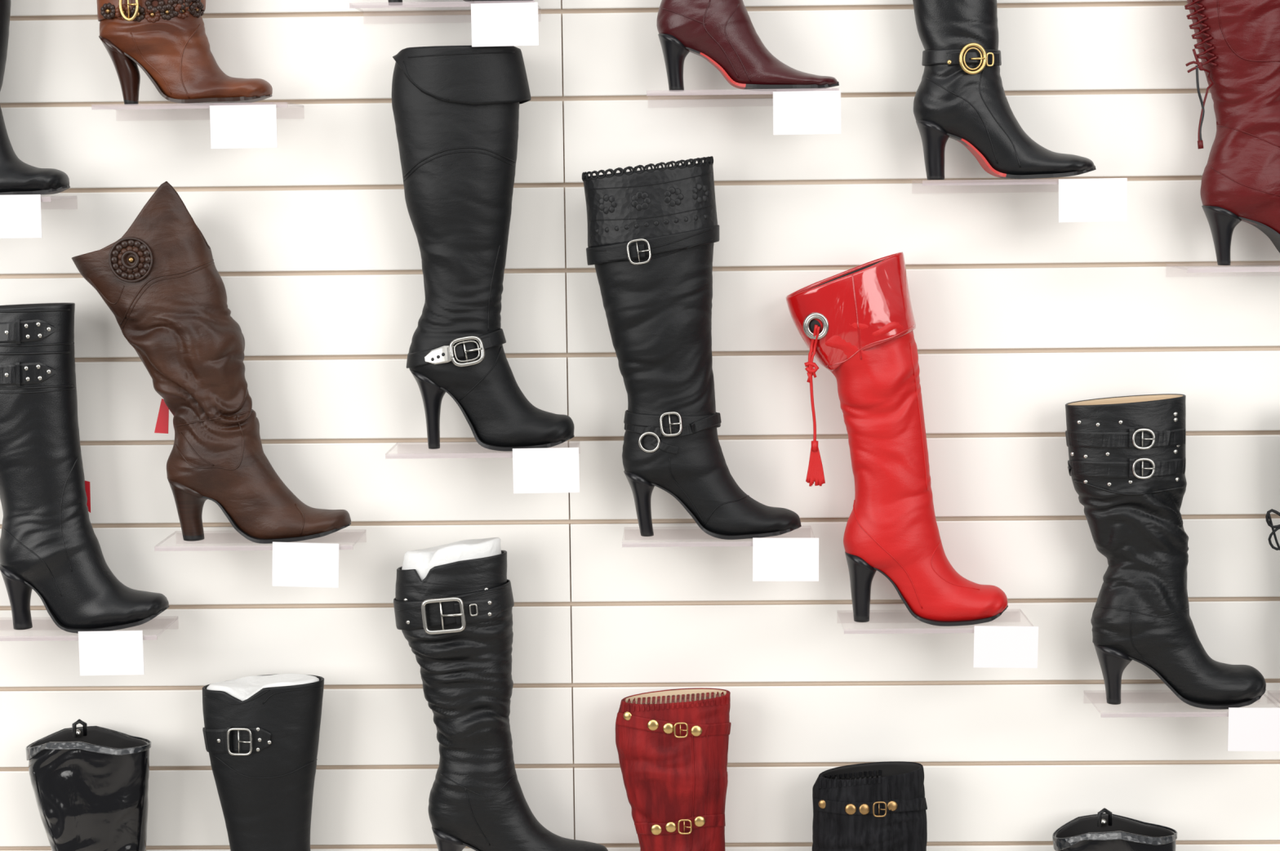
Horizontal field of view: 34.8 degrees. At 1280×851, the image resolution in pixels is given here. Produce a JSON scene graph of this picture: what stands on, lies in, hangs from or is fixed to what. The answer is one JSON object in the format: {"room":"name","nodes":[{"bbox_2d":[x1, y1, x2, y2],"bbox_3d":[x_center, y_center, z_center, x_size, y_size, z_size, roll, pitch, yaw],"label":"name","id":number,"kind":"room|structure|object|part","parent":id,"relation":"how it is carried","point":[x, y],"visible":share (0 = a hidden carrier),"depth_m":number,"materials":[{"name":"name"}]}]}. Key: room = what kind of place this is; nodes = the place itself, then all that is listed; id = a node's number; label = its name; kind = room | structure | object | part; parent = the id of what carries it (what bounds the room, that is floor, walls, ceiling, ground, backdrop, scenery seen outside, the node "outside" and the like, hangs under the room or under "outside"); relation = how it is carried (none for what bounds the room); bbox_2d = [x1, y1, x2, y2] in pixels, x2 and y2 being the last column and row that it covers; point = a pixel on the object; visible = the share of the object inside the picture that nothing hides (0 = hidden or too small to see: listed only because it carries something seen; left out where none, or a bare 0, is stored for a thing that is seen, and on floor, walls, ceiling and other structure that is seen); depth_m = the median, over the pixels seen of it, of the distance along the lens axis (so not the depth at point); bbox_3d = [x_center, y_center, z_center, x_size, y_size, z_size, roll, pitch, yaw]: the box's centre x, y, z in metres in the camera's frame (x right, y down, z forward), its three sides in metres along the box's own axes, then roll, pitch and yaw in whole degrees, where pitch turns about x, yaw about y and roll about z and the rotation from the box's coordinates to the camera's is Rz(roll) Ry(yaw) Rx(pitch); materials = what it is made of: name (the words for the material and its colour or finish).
{"room":"shoe store","nodes":[
{"label":"shoe store","id":0,"kind":"room"},
{"bbox_2d":[0,0,1279,850],"bbox_3d":[0.001,0.048,2.521,3.800,2.800,0.030,-1,7,1],"label":"wall","id":1,"kind":"structure","parent":0,"point":[1021,313],"depth_m":2.50,"materials":[{"name":"laminate"}]},
{"bbox_3d":[-0.187,0.034,2.453,0.224,0.016,0.106,-1,7,1],"label":"display shelf","id":2,"kind":"object","parent":1,"relation":"attached to","visible":0},
{"bbox_2d":[391,44,574,451],"bbox_3d":[-0.185,-0.208,2.415,0.208,0.472,0.088,-1,7,1],"label":"boot","id":3,"kind":"object","parent":2,"relation":"on","point":[455,108],"visible":0.99,"depth_m":2.38,"materials":[{"name":"black leather"}]},
{"bbox_2d":[512,447,579,493],"bbox_3d":[-0.110,0.053,2.399,0.078,0.054,0.003,-1,7,1],"label":"price card","id":4,"kind":"object","parent":2,"relation":"attached to","point":[548,469],"visible":1,"depth_m":2.40,"materials":[{"name":"white paper"}]},
{"bbox_3d":[0.094,0.139,2.461,0.229,0.016,0.106,-1,7,1],"label":"display shelf","id":5,"kind":"object","parent":1,"relation":"attached to","visible":0},
{"bbox_2d":[582,155,801,539],"bbox_3d":[0.062,-0.092,2.421,0.257,0.451,0.096,-1,7,1],"label":"boot","id":6,"kind":"object","parent":5,"relation":"on","point":[653,233],"visible":1,"depth_m":2.40,"materials":[{"name":"black leather"}]},
{"bbox_2d":[599,197,604,204],"bbox_3d":[-0.044,-0.261,2.379,0.008,0.008,0.001,1,7,16],"label":"flower","id":7,"kind":"object","parent":6,"relation":"on","point":[601,199],"depth_m":2.38,"materials":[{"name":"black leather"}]},
{"bbox_2d":[599,204,604,210],"bbox_3d":[-0.044,-0.255,2.380,0.008,0.008,0.001,1,7,16],"label":"flower","id":8,"kind":"object","parent":6,"relation":"on","point":[601,206],"depth_m":2.38,"materials":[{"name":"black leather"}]},
{"bbox_2d":[603,194,608,201],"bbox_3d":[-0.039,-0.265,2.376,0.008,0.008,0.001,1,7,14],"label":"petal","id":9,"kind":"object","parent":6,"relation":"on","point":[606,197],"depth_m":2.38,"materials":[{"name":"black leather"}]},
{"bbox_2d":[603,206,608,213],"bbox_3d":[-0.039,-0.250,2.377,0.008,0.008,0.001,1,7,14],"label":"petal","id":10,"kind":"object","parent":6,"relation":"on","point":[606,209],"depth_m":2.38,"materials":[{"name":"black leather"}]},
{"bbox_2d":[608,195,614,202],"bbox_3d":[-0.032,-0.263,2.373,0.008,0.008,0.001,1,7,12],"label":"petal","id":11,"kind":"object","parent":6,"relation":"on","point":[611,197],"depth_m":2.37,"materials":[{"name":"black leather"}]},
{"bbox_2d":[608,205,614,213],"bbox_3d":[-0.032,-0.251,2.374,0.008,0.008,0.001,1,7,12],"label":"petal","id":12,"kind":"object","parent":6,"relation":"on","point":[611,208],"depth_m":2.37,"materials":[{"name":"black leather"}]},
{"bbox_2d":[611,200,617,207],"bbox_3d":[-0.029,-0.257,2.373,0.008,0.008,0.001,1,7,10],"label":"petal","id":13,"kind":"object","parent":6,"relation":"on","point":[614,203],"depth_m":2.37,"materials":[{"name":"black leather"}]},
{"bbox_2d":[631,194,638,200],"bbox_3d":[-0.006,-0.264,2.366,0.008,0.008,0.001,-1,7,1],"label":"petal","id":14,"kind":"object","parent":6,"relation":"on","point":[633,197],"depth_m":2.37,"materials":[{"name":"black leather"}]},
{"bbox_2d":[631,200,638,207],"bbox_3d":[-0.006,-0.257,2.367,0.008,0.008,0.001,-1,7,1],"label":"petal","id":15,"kind":"object","parent":6,"relation":"on","point":[633,203],"depth_m":2.37,"materials":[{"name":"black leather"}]},
{"bbox_2d":[635,191,642,198],"bbox_3d":[-0.001,-0.268,2.365,0.008,0.008,0.001,-1,7,1],"label":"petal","id":16,"kind":"object","parent":6,"relation":"on","point":[638,193],"depth_m":2.37,"materials":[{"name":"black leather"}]},
{"bbox_2d":[635,203,642,210],"bbox_3d":[-0.001,-0.253,2.366,0.008,0.008,0.001,-1,7,1],"label":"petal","id":17,"kind":"object","parent":6,"relation":"on","point":[638,206],"depth_m":2.37,"materials":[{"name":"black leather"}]},
{"bbox_2d":[641,191,648,199],"bbox_3d":[0.006,-0.266,2.365,0.008,0.008,0.001,-1,7,1],"label":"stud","id":18,"kind":"object","parent":6,"relation":"on","point":[644,194],"depth_m":2.36,"materials":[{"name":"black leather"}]},
{"bbox_2d":[641,202,648,209],"bbox_3d":[0.006,-0.254,2.366,0.008,0.008,0.001,-1,7,1],"label":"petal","id":19,"kind":"object","parent":6,"relation":"on","point":[644,205],"depth_m":2.37,"materials":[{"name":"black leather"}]},
{"bbox_2d":[644,197,650,204],"bbox_3d":[0.009,-0.260,2.365,0.008,0.008,0.001,-1,7,1],"label":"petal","id":20,"kind":"object","parent":6,"relation":"on","point":[646,200],"depth_m":2.36,"materials":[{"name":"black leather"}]},
{"bbox_2d":[663,196,671,203],"bbox_3d":[0.032,-0.262,2.366,0.008,0.008,0.001,-1,7,-3],"label":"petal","id":21,"kind":"object","parent":6,"relation":"on","point":[666,199],"depth_m":2.37,"materials":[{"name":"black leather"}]},
{"bbox_2d":[664,190,671,196],"bbox_3d":[0.032,-0.268,2.365,0.008,0.008,0.001,-1,7,-3],"label":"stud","id":22,"kind":"object","parent":6,"relation":"on","point":[667,193],"depth_m":2.37,"materials":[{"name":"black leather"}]},
{"bbox_2d":[668,186,675,193],"bbox_3d":[0.037,-0.272,2.366,0.008,0.008,0.001,-1,7,-5],"label":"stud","id":23,"kind":"object","parent":6,"relation":"on","point":[671,189],"depth_m":2.37,"materials":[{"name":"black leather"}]},
{"bbox_2d":[668,199,675,206],"bbox_3d":[0.037,-0.258,2.367,0.008,0.008,0.001,-1,7,-3],"label":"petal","id":24,"kind":"object","parent":6,"relation":"on","point":[672,202],"depth_m":2.37,"materials":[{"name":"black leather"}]},
{"bbox_2d":[674,187,680,195],"bbox_3d":[0.044,-0.271,2.367,0.008,0.008,0.001,-1,7,-6],"label":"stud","id":25,"kind":"object","parent":6,"relation":"on","point":[677,190],"depth_m":2.37,"materials":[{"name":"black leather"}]},
{"bbox_2d":[674,198,680,205],"bbox_3d":[0.044,-0.259,2.368,0.008,0.008,0.001,-1,7,-5],"label":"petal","id":26,"kind":"object","parent":6,"relation":"on","point":[677,201],"depth_m":2.37,"materials":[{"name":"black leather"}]},
{"bbox_2d":[676,193,683,199],"bbox_3d":[0.046,-0.265,2.368,0.008,0.008,0.001,-1,7,-6],"label":"stud","id":27,"kind":"object","parent":6,"relation":"on","point":[679,196],"depth_m":2.37,"materials":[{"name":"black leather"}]},
{"bbox_2d":[692,186,697,193],"bbox_3d":[0.064,-0.273,2.374,0.008,0.008,0.001,-2,7,-11],"label":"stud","id":28,"kind":"object","parent":6,"relation":"on","point":[695,189],"depth_m":2.37,"materials":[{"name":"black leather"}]},
{"bbox_2d":[692,193,697,199],"bbox_3d":[0.064,-0.266,2.374,0.008,0.008,0.001,-2,7,-11],"label":"stud","id":29,"kind":"object","parent":6,"relation":"on","point":[695,196],"depth_m":2.37,"materials":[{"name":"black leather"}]},
{"bbox_2d":[697,183,702,190],"bbox_3d":[0.069,-0.277,2.376,0.008,0.008,0.001,-2,7,-13],"label":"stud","id":30,"kind":"object","parent":6,"relation":"on","point":[699,185],"depth_m":2.38,"materials":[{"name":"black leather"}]},
{"bbox_2d":[697,195,702,203],"bbox_3d":[0.069,-0.263,2.377,0.008,0.008,0.001,-2,7,-14],"label":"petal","id":31,"kind":"object","parent":6,"relation":"on","point":[699,197],"depth_m":2.38,"materials":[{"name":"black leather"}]},
{"bbox_2d":[702,184,707,191],"bbox_3d":[0.075,-0.276,2.381,0.008,0.008,0.001,-3,7,-18],"label":"flower","id":32,"kind":"object","parent":6,"relation":"on","point":[704,186],"depth_m":2.38,"materials":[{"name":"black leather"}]},
{"bbox_2d":[702,195,707,202],"bbox_3d":[0.075,-0.265,2.381,0.008,0.008,0.001,-3,7,-18],"label":"flower","id":33,"kind":"object","parent":6,"relation":"on","point":[704,197],"depth_m":2.38,"materials":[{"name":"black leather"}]},
{"bbox_2d":[705,190,710,196],"bbox_3d":[0.078,-0.271,2.383,0.008,0.008,0.001,-3,8,-21],"label":"flower","id":34,"kind":"object","parent":6,"relation":"on","point":[707,192],"depth_m":2.38,"materials":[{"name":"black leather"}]},
{"bbox_2d":[752,537,818,581],"bbox_3d":[0.172,0.158,2.407,0.078,0.052,0.003,-1,7,1],"label":"price card","id":35,"kind":"object","parent":5,"relation":"attached to","point":[774,559],"visible":1,"depth_m":2.41,"materials":[{"name":"white paper"}]},
{"bbox_3d":[-0.457,0.144,2.472,0.236,0.016,0.106,-1,7,1],"label":"display shelf","id":36,"kind":"object","parent":1,"relation":"attached to","visible":0},
{"bbox_2d":[71,181,351,543],"bbox_3d":[-0.512,-0.076,2.435,0.323,0.429,0.093,0,7,5],"label":"boot","id":37,"kind":"object","parent":36,"relation":"on","point":[161,282],"visible":1,"depth_m":2.41,"materials":[{"name":"leather"}]},
{"bbox_2d":[128,256,134,262],"bbox_3d":[-0.595,-0.194,2.386,0.008,0.008,0.005,-1,7,1],"label":"stud","id":38,"kind":"object","parent":37,"relation":"on","point":[131,259],"depth_m":2.39,"materials":[{"name":"gold metal"}]},
{"bbox_2d":[271,541,338,587],"bbox_3d":[-0.396,0.165,2.418,0.081,0.055,0.003,-1,7,1],"label":"price card","id":39,"kind":"object","parent":36,"relation":"attached to","point":[300,564],"visible":1,"depth_m":2.42,"materials":[{"name":"white paper"}]},
{"bbox_3d":[-0.714,0.253,2.490,0.276,0.016,0.106,-1,7,1],"label":"display shelf","id":40,"kind":"object","parent":1,"relation":"attached to","visible":0},
{"bbox_2d":[0,302,168,633],"bbox_3d":[-0.689,0.050,2.452,0.231,0.394,0.089,-1,7,1],"label":"boot","id":41,"kind":"object","parent":40,"relation":"on","point":[50,546],"visible":1,"depth_m":2.43,"materials":[{"name":"black leather"}]},
{"bbox_2d":[78,630,144,675],"bbox_3d":[-0.631,0.272,2.435,0.078,0.054,0.003,-1,7,1],"label":"price card","id":42,"kind":"object","parent":40,"relation":"attached to","point":[114,652],"visible":1,"depth_m":2.44,"materials":[{"name":"white paper"}]},
{"bbox_3d":[-0.786,-0.264,2.428,0.203,0.016,0.106,-1,7,1],"label":"display shelf","id":43,"kind":"object","parent":1,"relation":"attached to","visible":0},
{"bbox_2d":[0,194,42,238],"bbox_3d":[-0.734,-0.243,2.374,0.076,0.050,0.003,-1,7,1],"label":"price card","id":44,"kind":"object","parent":43,"relation":"attached to","point":[20,215],"visible":1,"depth_m":2.37,"materials":[{"name":"white paper"}]},
{"bbox_2d":[0,0,70,195],"bbox_3d":[-0.777,-0.492,2.391,0.198,0.445,0.081,-1,7,1],"label":"boot","id":45,"kind":"object","parent":43,"relation":"on","point":[17,176],"visible":0.96,"depth_m":2.39,"materials":[{"name":"black leather"}]},
{"bbox_3d":[-0.519,-0.370,2.410,0.227,0.016,0.106,-1,7,1],"label":"display shelf","id":46,"kind":"object","parent":1,"relation":"attached to","visible":0},
{"bbox_2d":[96,0,272,105],"bbox_3d":[-0.537,-0.493,2.383,0.207,0.234,0.090,-1,7,1],"label":"boot","id":47,"kind":"object","parent":46,"relation":"on","point":[167,39],"visible":1,"depth_m":2.37,"materials":[{"name":"leather"}]},
{"bbox_2d":[209,104,277,148],"bbox_3d":[-0.458,-0.345,2.356,0.077,0.050,0.003,-1,7,1],"label":"price card","id":48,"kind":"object","parent":46,"relation":"attached to","point":[245,126],"visible":1,"depth_m":2.36,"materials":[{"name":"white paper"}]},
{"bbox_3d":[0.356,0.242,2.469,0.226,0.016,0.106,-1,7,1],"label":"display shelf","id":49,"kind":"object","parent":1,"relation":"attached to","visible":0},
{"bbox_2d":[786,251,1008,626],"bbox_3d":[0.307,0.015,2.435,0.266,0.443,0.083,-1,7,-1],"label":"boot","id":50,"kind":"object","parent":49,"relation":"on","point":[858,322],"visible":1,"depth_m":2.41,"materials":[{"name":"red leather"}]},
{"bbox_3d":[0.199,-0.057,2.397,0.005,0.013,0.004,-1,7,1],"label":"tassel cord","id":51,"kind":"part","parent":50,"relation":"part of","materials":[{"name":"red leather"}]},
{"bbox_3d":[0.203,-0.018,2.401,0.008,0.089,0.004,-1,7,1],"label":"tassel cord","id":52,"kind":"part","parent":50,"relation":"part of","materials":[{"name":"red leather"}]},
{"bbox_3d":[0.204,-0.088,2.394,0.012,0.061,0.010,2,8,23],"label":"tassel cord","id":53,"kind":"part","parent":50,"relation":"part of","materials":[{"name":"red leather"}]},
{"bbox_3d":[0.206,-0.086,2.393,0.012,0.061,0.008,3,8,25],"label":"tassel cord","id":54,"kind":"part","parent":50,"relation":"part of","materials":[{"name":"red leather"}]},
{"bbox_2d":[973,625,1038,667],"bbox_3d":[0.433,0.262,2.415,0.076,0.051,0.003,-1,7,1],"label":"price card","id":55,"kind":"object","parent":49,"relation":"attached to","point":[994,646],"visible":1,"depth_m":2.42,"materials":[{"name":"white paper"}]},
{"bbox_3d":[0.119,-0.384,2.396,0.221,0.016,0.106,-1,7,1],"label":"display shelf","id":56,"kind":"object","parent":1,"relation":"attached to","visible":0},
{"bbox_2d":[656,0,839,91],"bbox_3d":[0.124,-0.563,2.366,0.214,0.346,0.074,-1,7,1],"label":"boot","id":57,"kind":"object","parent":56,"relation":"on","point":[722,33],"visible":1,"depth_m":2.35,"materials":[{"name":"red leather"}]},
{"bbox_2d":[773,90,840,134],"bbox_3d":[0.192,-0.359,2.343,0.078,0.050,0.003,-1,7,1],"label":"price card","id":58,"kind":"object","parent":56,"relation":"attached to","point":[808,112],"visible":1,"depth_m":2.34,"materials":[{"name":"white paper"}]},
{"bbox_3d":[0.443,-0.282,2.403,0.232,0.016,0.106,-1,7,1],"label":"display shelf","id":59,"kind":"object","parent":1,"relation":"attached to","visible":0},
{"bbox_2d":[912,0,1096,179],"bbox_3d":[0.410,-0.515,2.365,0.242,0.457,0.081,0,7,3],"label":"boot","id":60,"kind":"object","parent":59,"relation":"on","point":[960,95],"visible":1,"depth_m":2.36,"materials":[{"name":"black leather"}]},
{"bbox_2d":[1058,177,1127,222],"bbox_3d":[0.521,-0.259,2.349,0.079,0.050,0.003,-1,7,1],"label":"price card","id":61,"kind":"object","parent":59,"relation":"attached to","point":[1095,199],"visible":1,"depth_m":2.35,"materials":[{"name":"white paper"}]},
{"bbox_3d":[0.749,-0.182,2.410,0.230,0.016,0.106,-1,7,1],"label":"display shelf","id":62,"kind":"object","parent":1,"relation":"attached to","visible":0},
{"bbox_2d":[1184,0,1279,265],"bbox_3d":[0.743,-0.415,2.371,0.249,0.456,0.085,0,7,4],"label":"boot","id":63,"kind":"object","parent":62,"relation":"on","point":[1238,41],"visible":1,"depth_m":2.35,"materials":[{"name":"red leather"}]},
{"bbox_3d":[0.644,-0.368,2.350,0.012,0.092,0.003,-1,7,1],"label":"lace cord","id":64,"kind":"part","parent":63,"relation":"part of","materials":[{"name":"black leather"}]},
{"bbox_3d":[0.654,-0.370,2.357,0.010,0.092,0.025,5,9,39],"label":"lace cord","id":65,"kind":"part","parent":63,"relation":"part of","materials":[{"name":"red leather"}]},
{"bbox_3d":[0.663,0.342,2.476,0.227,0.016,0.106,-1,7,1],"label":"display shelf","id":66,"kind":"object","parent":1,"relation":"attached to","visible":0},
{"bbox_2d":[1065,393,1266,709],"bbox_3d":[0.630,0.150,2.440,0.246,0.374,0.092,-1,7,1],"label":"boot","id":67,"kind":"object","parent":66,"relation":"on","point":[1126,464],"visible":1,"depth_m":2.42,"materials":[{"name":"black leather"}]},
{"bbox_2d":[1227,706,1279,751],"bbox_3d":[0.739,0.360,2.421,0.082,0.053,0.003,-1,7,1],"label":"price card","id":68,"kind":"object","parent":66,"relation":"attached to","point":[1249,728],"visible":1,"depth_m":2.42,"materials":[{"name":"white paper"}]},
{"bbox_3d":[0.884,0.341,2.472,0.217,0.016,0.106,-1,7,1],"label":"display shelf","id":69,"kind":"object","parent":1,"relation":"attached to","visible":0},
{"bbox_2d":[1265,508,1279,550],"bbox_3d":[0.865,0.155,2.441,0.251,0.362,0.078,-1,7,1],"label":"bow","id":70,"kind":"object","parent":69,"relation":"on","point":[1268,516],"visible":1,"depth_m":2.41,"materials":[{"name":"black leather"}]},
{"bbox_3d":[-0.226,-0.484,2.390,0.213,0.016,0.106,-1,7,1],"label":"display shelf","id":71,"kind":"object","parent":1,"relation":"attached to","visible":0},
{"bbox_2d":[387,0,533,5],"bbox_3d":[-0.217,-0.702,2.354,0.212,0.426,0.080,0,7,3],"label":"boot","id":72,"kind":"object","parent":71,"relation":"on","point":[391,2],"visible":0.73,"depth_m":2.37,"materials":[{"name":"black leather"}]},
{"bbox_2d":[471,2,538,46],"bbox_3d":[-0.155,-0.459,2.337,0.077,0.050,0.003,-1,7,1],"label":"price card","id":73,"kind":"object","parent":71,"relation":"attached to","point":[504,24],"visible":1,"depth_m":2.34,"materials":[{"name":"white paper"}]},
{"bbox_3d":[-0.161,0.572,2.520,0.237,0.016,0.106,-1,7,1],"label":"display shelf","id":74,"kind":"object","parent":1,"relation":"attached to","visible":0},
{"bbox_2d":[393,537,608,850],"bbox_3d":[-0.167,0.351,2.477,0.259,0.433,0.094,0,7,4],"label":"boot","id":75,"kind":"object","parent":74,"relation":"on","point":[454,602],"visible":1,"depth_m":2.46,"materials":[{"name":"black leather"}]},
{"bbox_3d":[-0.615,0.806,2.556,0.199,0.016,0.106,-1,7,1],"label":"display shelf","id":76,"kind":"object","parent":1,"relation":"attached to","visible":0},
{"bbox_2d":[25,719,151,850],"bbox_3d":[-0.632,0.574,2.521,0.235,0.452,0.083,-1,7,-1],"label":"boot","id":77,"kind":"object","parent":76,"relation":"on","point":[90,784],"visible":1,"depth_m":2.48,"materials":[{"name":"black leather"}]},
{"bbox_3d":[-0.675,0.393,2.498,0.153,0.032,0.083,-1,7,1],"label":"croc trim","id":78,"kind":"part","parent":77,"relation":"part of","materials":[{"name":"black"}]},
{"bbox_3d":[-0.380,0.804,2.552,0.235,0.016,0.106,-1,7,1],"label":"display shelf","id":79,"kind":"object","parent":1,"relation":"attached to","visible":0},
{"bbox_2d":[202,673,324,850],"bbox_3d":[-0.414,0.552,2.509,0.234,0.494,0.087,-1,7,1],"label":"boot","id":80,"kind":"object","parent":79,"relation":"on","point":[261,732],"visible":1,"depth_m":2.47,"materials":[{"name":"black leather"}]},
{"bbox_3d":[0.100,0.802,2.543,0.196,0.016,0.106,-1,7,1],"label":"display shelf","id":81,"kind":"object","parent":1,"relation":"attached to","visible":0},
{"bbox_2d":[615,687,731,850],"bbox_3d":[0.091,0.558,2.502,0.238,0.476,0.083,0,7,3],"label":"boot","id":82,"kind":"object","parent":81,"relation":"on","point":[672,744],"visible":1,"depth_m":2.46,"materials":[{"name":"red leather"}]},
{"bbox_3d":[0.333,0.811,2.540,0.233,0.016,0.106,-1,7,1],"label":"display shelf","id":83,"kind":"object","parent":1,"relation":"attached to","visible":0},
{"bbox_2d":[812,760,927,850],"bbox_3d":[0.316,0.609,2.503,0.213,0.393,0.085,0,7,3],"label":"boot","id":84,"kind":"object","parent":83,"relation":"on","point":[876,806],"visible":1,"depth_m":2.46,"materials":[{"name":"black"}]},
{"bbox_3d":[0.648,0.851,2.539,0.247,0.016,0.106,-1,7,1],"label":"display shelf","id":85,"kind":"object","parent":1,"relation":"attached to","visible":0},
{"bbox_2d":[1052,808,1177,850],"bbox_3d":[0.626,0.649,2.508,0.245,0.391,0.089,-1,7,1],"label":"boot","id":86,"kind":"object","parent":85,"relation":"on","point":[1101,831],"visible":1,"depth_m":2.47,"materials":[{"name":"black leather"}]}
]}

